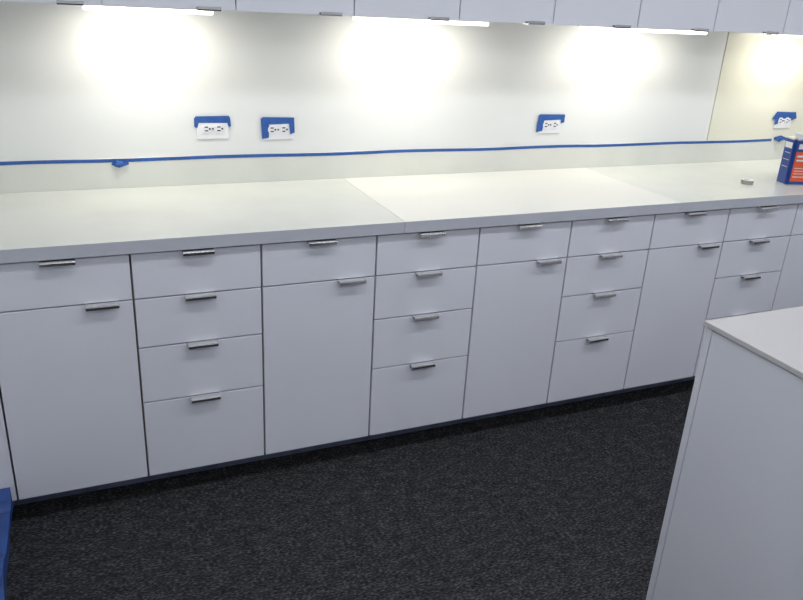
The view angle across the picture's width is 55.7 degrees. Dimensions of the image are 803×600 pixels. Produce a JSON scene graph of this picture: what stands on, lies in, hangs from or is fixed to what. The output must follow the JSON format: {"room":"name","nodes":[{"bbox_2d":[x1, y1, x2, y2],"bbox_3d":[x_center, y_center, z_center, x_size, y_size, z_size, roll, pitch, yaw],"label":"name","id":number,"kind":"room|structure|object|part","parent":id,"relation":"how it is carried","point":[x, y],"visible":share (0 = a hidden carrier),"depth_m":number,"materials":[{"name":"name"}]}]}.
{"room":"office workroom","nodes":[
{"label":"office workroom","id":0,"kind":"room"},
{"bbox_2d":[6,380,693,599],"bbox_3d":[1.834,1.082,1.962,5.445,0.050,4.842,-6,24,-22],"label":"floor","id":1,"kind":"structure","parent":0,"point":[568,501],"depth_m":2.49,"materials":[{"name":"grey carpet"}]},
{"bbox_2d":[0,487,13,599],"bbox_3d":[-0.946,0.880,1.776,0.036,0.172,1.563,-6,24,-22],"label":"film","id":2,"kind":"object","parent":1,"relation":"on","point":[6,503],"visible":0.93,"depth_m":2.13,"materials":[{"name":"blue plastic"}]},
{"bbox_2d":[0,254,147,505],"bbox_3d":[-1.123,0.185,2.529,0.431,0.876,0.625,-6,24,-22],"label":"base cabinet","id":3,"kind":"object","parent":1,"relation":"on","point":[72,423],"visible":0.86,"depth_m":2.27,"materials":[{"name":"laminate"}]},
{"bbox_3d":[-1.305,0.154,2.448,0.041,0.776,0.596,-6,24,-22],"label":"filler panel","id":4,"kind":"part","parent":3,"relation":"part of","materials":[{"name":"white laminate"}]},
{"bbox_3d":[-0.966,-0.107,2.130,0.092,0.013,0.039,-6,24,-22],"label":"handle","id":5,"kind":"part","parent":3,"relation":"part of","materials":[{"name":"silver metal"}]},
{"bbox_3d":[-0.975,-0.051,2.167,0.380,0.140,0.019,-6,24,-22],"label":"drawer","id":6,"kind":"part","parent":3,"relation":"part of","materials":[{"name":"white laminate"}]},
{"bbox_3d":[-0.876,0.016,2.224,0.092,0.013,0.039,-6,24,-22],"label":"handle","id":7,"kind":"part","parent":3,"relation":"part of","materials":[{"name":"silver metal"}]},
{"bbox_2d":[0,139,802,263],"bbox_3d":[0.851,-0.513,3.164,4.684,0.144,0.642,-6,24,-22],"label":"countertop","id":8,"kind":"structure","parent":3,"relation":"on","point":[64,210],"depth_m":2.78,"materials":[{"name":"white laminate"}]},
{"bbox_2d":[0,136,786,167],"bbox_3d":[0.288,-0.634,3.205,3.705,0.049,0.022,-6,24,-22],"label":"tape","id":9,"kind":"object","parent":8,"relation":"attached to","point":[118,163],"visible":1,"depth_m":2.99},
{"bbox_2d":[740,178,753,184],"bbox_3d":[1.520,-0.520,3.338,0.052,0.018,0.052,-6,24,-22],"label":"tape roll","id":10,"kind":"object","parent":8,"relation":"on","point":[745,181],"visible":1,"depth_m":3.32,"materials":[{"name":"plastic"}]},
{"bbox_2d":[776,132,802,185],"bbox_3d":[1.772,-0.623,3.353,0.168,0.224,0.084,-1,22,-10],"label":"box","id":11,"kind":"object","parent":8,"relation":"on","point":[790,173],"visible":1,"depth_m":3.33,"materials":[{"name":"cardboard"}]},
{"bbox_2d":[782,141,802,177],"bbox_3d":[1.748,-0.611,3.320,0.147,0.146,0.051,9,23,15],"label":"print","id":12,"kind":"object","parent":11,"relation":"attached to","point":[792,157],"depth_m":3.32},
{"bbox_2d":[129,244,263,480],"bbox_3d":[-0.748,0.143,2.686,0.387,0.876,0.625,-6,24,-22],"label":"base cabinet","id":13,"kind":"object","parent":1,"relation":"on","point":[198,321],"visible":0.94,"depth_m":2.41,"materials":[{"name":"laminate"}]},
{"bbox_3d":[-0.620,-0.090,2.315,0.380,0.140,0.019,-6,24,-22],"label":"drawer","id":14,"kind":"part","parent":13,"relation":"part of","materials":[{"name":"white laminate"}]},
{"bbox_3d":[-0.628,0.051,2.373,0.380,0.158,0.019,-6,24,-22],"label":"drawer","id":15,"kind":"part","parent":13,"relation":"part of","materials":[{"name":"white laminate"}]},
{"bbox_3d":[-0.611,-0.146,2.278,0.092,0.013,0.039,-6,24,-22],"label":"handle","id":16,"kind":"part","parent":13,"relation":"part of","materials":[{"name":"silver metal"}]},
{"bbox_3d":[-0.618,-0.013,2.332,0.092,0.013,0.039,-6,24,-22],"label":"handle","id":17,"kind":"part","parent":13,"relation":"part of","materials":[{"name":"silver metal"}]},
{"bbox_3d":[-0.637,0.215,2.439,0.380,0.187,0.019,-6,24,-22],"label":"drawer","id":18,"kind":"part","parent":13,"relation":"part of","materials":[{"name":"white laminate"}]},
{"bbox_3d":[-0.626,0.137,2.392,0.092,0.013,0.039,-6,24,-22],"label":"handle","id":19,"kind":"part","parent":13,"relation":"part of","materials":[{"name":"silver metal"}]},
{"bbox_3d":[-0.649,0.430,2.526,0.380,0.271,0.019,-6,24,-22],"label":"drawer","id":20,"kind":"part","parent":13,"relation":"part of","materials":[{"name":"white laminate"}]},
{"bbox_3d":[-0.636,0.314,2.464,0.092,0.013,0.039,-6,24,-22],"label":"handle","id":21,"kind":"part","parent":13,"relation":"part of","materials":[{"name":"silver metal"}]},
{"bbox_2d":[257,235,375,460],"bbox_3d":[-0.393,0.103,2.834,0.387,0.876,0.625,-6,24,-22],"label":"base cabinet","id":22,"kind":"object","parent":1,"relation":"on","point":[317,296],"visible":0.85,"depth_m":2.56,"materials":[{"name":"laminate"}]},
{"bbox_3d":[-0.265,-0.130,2.463,0.380,0.140,0.019,-6,24,-22],"label":"drawer","id":23,"kind":"part","parent":22,"relation":"part of","materials":[{"name":"white laminate"}]},
{"bbox_3d":[-0.256,-0.186,2.426,0.092,0.013,0.039,-6,24,-22],"label":"handle","id":24,"kind":"part","parent":22,"relation":"part of","materials":[{"name":"silver metal"}]},
{"bbox_3d":[-0.166,-0.064,2.520,0.092,0.013,0.039,-6,24,-22],"label":"handle","id":25,"kind":"part","parent":22,"relation":"part of","materials":[{"name":"silver metal"}]},
{"bbox_2d":[357,228,478,441],"bbox_3d":[-0.038,0.064,2.982,0.387,0.876,0.625,-6,24,-22],"label":"base cabinet","id":26,"kind":"object","parent":1,"relation":"on","point":[424,281],"visible":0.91,"depth_m":2.71,"materials":[{"name":"laminate"}]},
{"bbox_3d":[0.061,0.351,2.822,0.380,0.271,0.019,-6,24,-22],"label":"drawer","id":27,"kind":"part","parent":26,"relation":"part of","materials":[{"name":"white laminate"}]},
{"bbox_3d":[0.073,0.135,2.735,0.380,0.187,0.019,-6,24,-22],"label":"drawer","id":28,"kind":"part","parent":26,"relation":"part of","materials":[{"name":"white laminate"}]},
{"bbox_3d":[0.074,0.234,2.760,0.092,0.013,0.039,-6,24,-22],"label":"handle","id":29,"kind":"part","parent":26,"relation":"part of","materials":[{"name":"silver metal"}]},
{"bbox_3d":[0.082,-0.028,2.668,0.380,0.158,0.019,-6,24,-22],"label":"drawer","id":30,"kind":"part","parent":26,"relation":"part of","materials":[{"name":"white laminate"}]},
{"bbox_3d":[0.084,0.057,2.688,0.092,0.013,0.039,-6,24,-22],"label":"handle","id":31,"kind":"part","parent":26,"relation":"part of","materials":[{"name":"silver metal"}]},
{"bbox_3d":[0.090,-0.170,2.611,0.380,0.140,0.019,-6,24,-22],"label":"drawer","id":32,"kind":"part","parent":26,"relation":"part of","materials":[{"name":"white laminate"}]},
{"bbox_3d":[0.092,-0.093,2.627,0.092,0.013,0.039,-6,24,-22],"label":"handle","id":33,"kind":"part","parent":26,"relation":"part of","materials":[{"name":"silver metal"}]},
{"bbox_3d":[0.100,-0.226,2.574,0.092,0.013,0.039,-6,24,-22],"label":"handle","id":34,"kind":"part","parent":26,"relation":"part of","materials":[{"name":"silver metal"}]},
{"bbox_2d":[446,221,571,425],"bbox_3d":[0.317,0.024,3.129,0.387,0.876,0.625,-6,24,-22],"label":"base cabinet","id":35,"kind":"object","parent":1,"relation":"on","point":[520,269],"visible":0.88,"depth_m":2.86,"materials":[{"name":"laminate"}]},
{"bbox_3d":[0.425,0.147,2.904,0.380,0.624,0.019,-6,24,-22],"label":"door","id":36,"kind":"part","parent":35,"relation":"part of","materials":[{"name":"white laminate"}]},
{"bbox_3d":[0.445,-0.210,2.759,0.380,0.140,0.019,-6,24,-22],"label":"drawer","id":37,"kind":"part","parent":35,"relation":"part of","materials":[{"name":"white laminate"}]},
{"bbox_3d":[0.455,-0.266,2.721,0.092,0.013,0.039,-6,24,-22],"label":"handle","id":38,"kind":"part","parent":35,"relation":"part of","materials":[{"name":"silver metal"}]},
{"bbox_3d":[0.544,-0.143,2.816,0.092,0.013,0.039,-6,24,-22],"label":"handle","id":39,"kind":"part","parent":35,"relation":"part of","materials":[{"name":"silver metal"}]},
{"bbox_2d":[528,214,654,409],"bbox_3d":[0.672,-0.016,3.277,0.387,0.876,0.625,-6,24,-22],"label":"base cabinet","id":40,"kind":"object","parent":1,"relation":"on","point":[606,258],"visible":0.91,"depth_m":3.01,"materials":[{"name":"laminate"}]},
{"bbox_3d":[0.771,0.271,3.118,0.380,0.271,0.019,-6,24,-22],"label":"drawer","id":41,"kind":"part","parent":40,"relation":"part of","materials":[{"name":"white laminate"}]},
{"bbox_3d":[0.784,0.154,3.055,0.092,0.013,0.039,-6,24,-22],"label":"handle","id":42,"kind":"part","parent":40,"relation":"part of","materials":[{"name":"silver metal"}]},
{"bbox_3d":[0.783,0.055,3.030,0.380,0.187,0.019,-6,24,-22],"label":"drawer","id":43,"kind":"part","parent":40,"relation":"part of","materials":[{"name":"white laminate"}]},
{"bbox_3d":[0.794,-0.022,2.984,0.092,0.013,0.039,-6,24,-22],"label":"handle","id":44,"kind":"part","parent":40,"relation":"part of","materials":[{"name":"silver metal"}]},
{"bbox_3d":[0.792,-0.108,2.964,0.380,0.158,0.019,-6,24,-22],"label":"drawer","id":45,"kind":"part","parent":40,"relation":"part of","materials":[{"name":"white laminate"}]},
{"bbox_3d":[0.802,-0.172,2.923,0.092,0.013,0.039,-6,24,-22],"label":"handle","id":46,"kind":"part","parent":40,"relation":"part of","materials":[{"name":"silver metal"}]},
{"bbox_3d":[0.800,-0.250,2.907,0.380,0.140,0.019,-6,24,-22],"label":"drawer","id":47,"kind":"part","parent":40,"relation":"part of","materials":[{"name":"white laminate"}]},
{"bbox_3d":[0.810,-0.306,2.869,0.092,0.013,0.039,-6,24,-22],"label":"handle","id":48,"kind":"part","parent":40,"relation":"part of","materials":[{"name":"silver metal"}]},
{"bbox_2d":[602,209,729,396],"bbox_3d":[1.027,-0.056,3.425,0.387,0.876,0.625,-6,24,-22],"label":"base cabinet","id":49,"kind":"object","parent":1,"relation":"on","point":[684,249],"visible":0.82,"depth_m":3.15,"materials":[{"name":"laminate"}]},
{"bbox_3d":[1.135,0.068,3.199,0.380,0.624,0.019,-6,24,-22],"label":"door","id":50,"kind":"part","parent":49,"relation":"part of","materials":[{"name":"white laminate"}]},
{"bbox_3d":[1.155,-0.289,3.055,0.380,0.140,0.019,-6,24,-22],"label":"drawer","id":51,"kind":"part","parent":49,"relation":"part of","materials":[{"name":"white laminate"}]},
{"bbox_3d":[1.165,-0.345,3.017,0.092,0.013,0.039,-6,24,-22],"label":"handle","id":52,"kind":"part","parent":49,"relation":"part of","materials":[{"name":"silver metal"}]},
{"bbox_3d":[1.254,-0.223,3.111,0.092,0.013,0.039,-6,24,-22],"label":"handle","id":53,"kind":"part","parent":49,"relation":"part of","materials":[{"name":"silver metal"}]},
{"bbox_2d":[646,306,802,599],"bbox_3d":[1.700,0.594,1.860,1.669,0.917,1.130,-6,24,-22],"label":"base cabinet","id":54,"kind":"object","parent":1,"relation":"on","point":[732,529],"visible":1,"depth_m":1.81,"materials":[{"name":"laminate"}]},
{"bbox_3d":[1.482,0.402,2.327,1.653,0.900,0.020,-6,24,-22],"label":"panel","id":55,"kind":"part","parent":54,"relation":"part of","materials":[{"name":"laminate"}]},
{"bbox_2d":[670,204,797,383],"bbox_3d":[1.383,-0.096,3.573,0.387,0.876,0.625,-6,24,-22],"label":"base cabinet","id":56,"kind":"object","parent":1,"relation":"on","point":[755,239],"visible":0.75,"depth_m":3.26,"materials":[{"name":"laminate"}]},
{"bbox_3d":[1.481,0.191,3.413,0.380,0.271,0.019,-6,24,-22],"label":"drawer","id":57,"kind":"part","parent":56,"relation":"part of","materials":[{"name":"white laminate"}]},
{"bbox_3d":[1.493,-0.024,3.326,0.380,0.187,0.019,-6,24,-22],"label":"drawer","id":58,"kind":"part","parent":56,"relation":"part of","materials":[{"name":"white laminate"}]},
{"bbox_3d":[1.504,-0.102,3.280,0.092,0.013,0.039,-6,24,-22],"label":"handle","id":59,"kind":"part","parent":56,"relation":"part of","materials":[{"name":"silver metal"}]},
{"bbox_3d":[1.503,-0.188,3.260,0.380,0.158,0.019,-6,24,-22],"label":"drawer","id":60,"kind":"part","parent":56,"relation":"part of","materials":[{"name":"white laminate"}]},
{"bbox_3d":[1.512,-0.252,3.219,0.092,0.013,0.039,-6,24,-22],"label":"handle","id":61,"kind":"part","parent":56,"relation":"part of","materials":[{"name":"silver metal"}]},
{"bbox_3d":[1.511,-0.329,3.203,0.380,0.140,0.019,-6,24,-22],"label":"drawer","id":62,"kind":"part","parent":56,"relation":"part of","materials":[{"name":"white laminate"}]},
{"bbox_3d":[1.520,-0.385,3.165,0.092,0.013,0.039,-6,24,-22],"label":"handle","id":63,"kind":"part","parent":56,"relation":"part of","materials":[{"name":"silver metal"}]},
{"bbox_2d":[769,203,802,310],"bbox_3d":[1.738,-0.135,3.721,0.387,0.876,0.625,-6,24,-22],"label":"base cabinet","id":64,"kind":"object","parent":1,"relation":"on","point":[789,290],"visible":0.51,"depth_m":3.39,"materials":[{"name":"laminate"}]},
{"bbox_3d":[1.866,-0.369,3.350,0.380,0.140,0.019,-6,24,-22],"label":"drawer","id":65,"kind":"part","parent":64,"relation":"part of","materials":[{"name":"white laminate"}]},
{"bbox_3d":[0.974,-1.030,3.459,5.445,2.650,0.100,-6,24,-22],"label":"wall","id":66,"kind":"structure","parent":0,"visible":0},
{"bbox_2d":[0,0,100,5],"bbox_3d":[-1.105,-1.238,2.103,0.429,0.766,0.367,-6,24,-22],"label":"upper cabinet","id":67,"kind":"object","parent":66,"relation":"attached to","point":[59,2],"visible":1,"depth_m":2.14,"materials":[{"name":"white laminate"}]},
{"bbox_3d":[-0.941,-0.844,2.155,0.070,0.013,0.039,-6,24,-22],"label":"handle","id":68,"kind":"part","parent":67,"relation":"part of","materials":[{"name":"silver metal"}]},
{"bbox_2d":[101,0,234,11],"bbox_3d":[-0.730,-1.280,2.259,0.386,0.766,0.367,-6,24,-22],"label":"upper cabinet","id":69,"kind":"object","parent":66,"relation":"attached to","point":[199,5],"visible":1,"depth_m":2.27,"materials":[{"name":"white laminate"}]},
{"bbox_2d":[83,1,212,14],"bbox_3d":[-0.794,-0.923,2.391,0.410,0.032,0.040,-6,24,-22],"label":"under-cabinet light","id":70,"kind":"object","parent":69,"relation":"attached to","point":[101,7],"visible":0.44,"depth_m":2.37,"materials":[{"name":"white plastic"}]},
{"bbox_3d":[-0.586,-0.883,2.303,0.070,0.013,0.039,-6,24,-22],"label":"handle","id":71,"kind":"part","parent":69,"relation":"part of","materials":[{"name":"silver metal"}]},
{"bbox_2d":[235,0,353,16],"bbox_3d":[-0.375,-1.320,2.407,0.386,0.766,0.367,-6,24,-22],"label":"upper cabinet","id":72,"kind":"object","parent":66,"relation":"attached to","point":[337,8],"visible":0.99,"depth_m":2.41,"materials":[{"name":"white laminate"}]},
{"bbox_3d":[-0.231,-0.923,2.451,0.070,0.013,0.039,-6,24,-22],"label":"handle","id":73,"kind":"part","parent":72,"relation":"part of","materials":[{"name":"silver metal"}]},
{"bbox_2d":[0,1,727,161],"bbox_3d":[0.049,-0.889,3.020,3.180,0.620,0.018,-6,24,-22],"label":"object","id":74,"kind":"structure","parent":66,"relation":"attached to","point":[76,82],"depth_m":2.88,"materials":[{"name":"white paint"}]},
{"bbox_2d":[194,116,230,138],"bbox_3d":[-0.689,-0.630,2.773,0.132,0.084,0.009,-6,24,-22],"label":"wall outlet","id":75,"kind":"object","parent":74,"relation":"attached to","point":[208,127],"visible":1,"depth_m":2.77,"materials":[{"name":"plastic"}]},
{"bbox_3d":[-0.690,-0.627,2.776,0.116,0.076,0.005,-6,24,-22],"label":"plate","id":76,"kind":"part","parent":75,"relation":"part of","materials":[{"name":"plastic"}]},
{"bbox_2d":[261,117,294,139],"bbox_3d":[-0.467,-0.648,2.868,0.130,0.085,0.009,-6,24,-22],"label":"wall outlet","id":77,"kind":"object","parent":74,"relation":"attached to","point":[273,128],"visible":1,"depth_m":2.87,"materials":[{"name":"plastic"}]},
{"bbox_3d":[-0.467,-0.645,2.872,0.116,0.076,0.005,-6,24,-22],"label":"plate","id":78,"kind":"part","parent":77,"relation":"part of","materials":[{"name":"plastic"}]},
{"bbox_2d":[536,114,564,133],"bbox_3d":[0.654,-0.774,3.335,0.140,0.084,0.009,-6,24,-22],"label":"wall outlet","id":79,"kind":"object","parent":74,"relation":"attached to","point":[547,123],"visible":1,"depth_m":3.33,"materials":[{"name":"plastic"}]},
{"bbox_3d":[0.653,-0.771,3.338,0.116,0.076,0.005,-6,24,-22],"label":"plate","id":80,"kind":"part","parent":79,"relation":"part of","materials":[{"name":"plastic"}]},
{"bbox_2d":[353,0,459,20],"bbox_3d":[-0.020,-1.360,2.555,0.386,0.766,0.367,-6,24,-22],"label":"upper cabinet","id":81,"kind":"object","parent":66,"relation":"attached to","point":[432,10],"visible":0.99,"depth_m":2.56,"materials":[{"name":"white laminate"}]},
{"bbox_2d":[352,16,490,25],"bbox_3d":[0.078,-1.020,2.755,0.550,0.032,0.040,-6,24,-22],"label":"under-cabinet light","id":82,"kind":"object","parent":81,"relation":"attached to","point":[355,18],"visible":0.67,"depth_m":2.73,"materials":[{"name":"white plastic"}]},
{"bbox_3d":[0.124,-0.963,2.599,0.070,0.013,0.039,-6,24,-22],"label":"handle","id":83,"kind":"part","parent":81,"relation":"part of","materials":[{"name":"silver metal"}]},
{"bbox_2d":[459,0,554,24],"bbox_3d":[0.335,-1.400,2.703,0.386,0.766,0.367,-6,24,-22],"label":"upper cabinet","id":84,"kind":"object","parent":66,"relation":"attached to","point":[529,12],"visible":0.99,"depth_m":2.70,"materials":[{"name":"white laminate"}]},
{"bbox_3d":[0.479,-1.003,2.747,0.070,0.013,0.039,-6,24,-22],"label":"handle","id":85,"kind":"part","parent":84,"relation":"part of","materials":[{"name":"silver metal"}]},
{"bbox_2d":[552,0,640,28],"bbox_3d":[0.690,-1.440,2.851,0.386,0.766,0.367,-6,24,-22],"label":"upper cabinet","id":86,"kind":"object","parent":66,"relation":"attached to","point":[623,14],"visible":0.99,"depth_m":2.84,"materials":[{"name":"white laminate"}]},
{"bbox_3d":[0.835,-1.042,2.895,0.070,0.013,0.039,-6,24,-22],"label":"handle","id":87,"kind":"part","parent":86,"relation":"part of","materials":[{"name":"silver metal"}]},
{"bbox_2d":[637,0,718,31],"bbox_3d":[1.046,-1.480,2.999,0.386,0.766,0.367,-6,24,-22],"label":"upper cabinet","id":88,"kind":"object","parent":66,"relation":"attached to","point":[690,15],"visible":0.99,"depth_m":2.99,"materials":[{"name":"white laminate"}]},
{"bbox_2d":[579,26,709,34],"bbox_3d":[1.010,-1.125,3.143,0.660,0.032,0.040,-6,24,-22],"label":"under-cabinet light","id":89,"kind":"object","parent":88,"relation":"attached to","point":[598,28],"visible":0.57,"depth_m":3.12,"materials":[{"name":"white plastic"}]},
{"bbox_3d":[1.190,-1.082,3.043,0.070,0.013,0.039,-6,24,-22],"label":"handle","id":90,"kind":"part","parent":88,"relation":"part of","materials":[{"name":"silver metal"}]},
{"bbox_2d":[713,0,789,34],"bbox_3d":[1.401,-1.519,3.147,0.386,0.766,0.367,-6,24,-22],"label":"upper cabinet","id":91,"kind":"object","parent":66,"relation":"attached to","point":[767,17],"visible":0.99,"depth_m":3.13,"materials":[{"name":"white laminate"}]},
{"bbox_3d":[1.545,-1.122,3.191,0.070,0.013,0.039,-6,24,-22],"label":"handle","id":92,"kind":"part","parent":91,"relation":"part of","materials":[{"name":"silver metal"}]},
{"bbox_2d":[706,32,802,140],"bbox_3d":[2.202,-1.130,3.917,1.499,0.620,0.018,-6,24,-22],"label":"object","id":93,"kind":"structure","parent":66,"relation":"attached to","point":[761,75],"depth_m":3.73,"materials":[{"name":"white paint"}]},
{"bbox_2d":[772,112,796,127],"bbox_3d":[1.950,-0.919,3.875,0.170,0.084,0.009,-6,24,-22],"label":"wall outlet","id":94,"kind":"object","parent":93,"relation":"attached to","point":[782,119],"visible":1,"depth_m":3.87,"materials":[{"name":"plastic"}]},
{"bbox_3d":[1.950,-0.916,3.878,0.116,0.076,0.005,-6,24,-22],"label":"plate","id":95,"kind":"part","parent":94,"relation":"part of","materials":[{"name":"plastic"}]},
{"bbox_2d":[782,0,802,34],"bbox_3d":[1.756,-1.559,3.294,0.386,0.766,0.367,-6,24,-22],"label":"upper cabinet","id":96,"kind":"object","parent":66,"relation":"attached to","point":[793,25],"visible":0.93,"depth_m":3.22,"materials":[{"name":"white laminate"}]},
{"bbox_3d":[2.111,-1.599,3.442,0.386,0.766,0.367,-6,24,-22],"label":"upper cabinet","id":97,"kind":"object","parent":66,"relation":"attached to","visible":0},
{"bbox_2d":[771,34,802,38],"bbox_3d":[1.938,-1.229,3.529,0.580,0.032,0.040,-6,24,-22],"label":"under-cabinet light","id":98,"kind":"object","parent":97,"relation":"attached to","point":[779,35],"visible":0.31,"depth_m":3.44,"materials":[{"name":"white plastic"}]}
]}

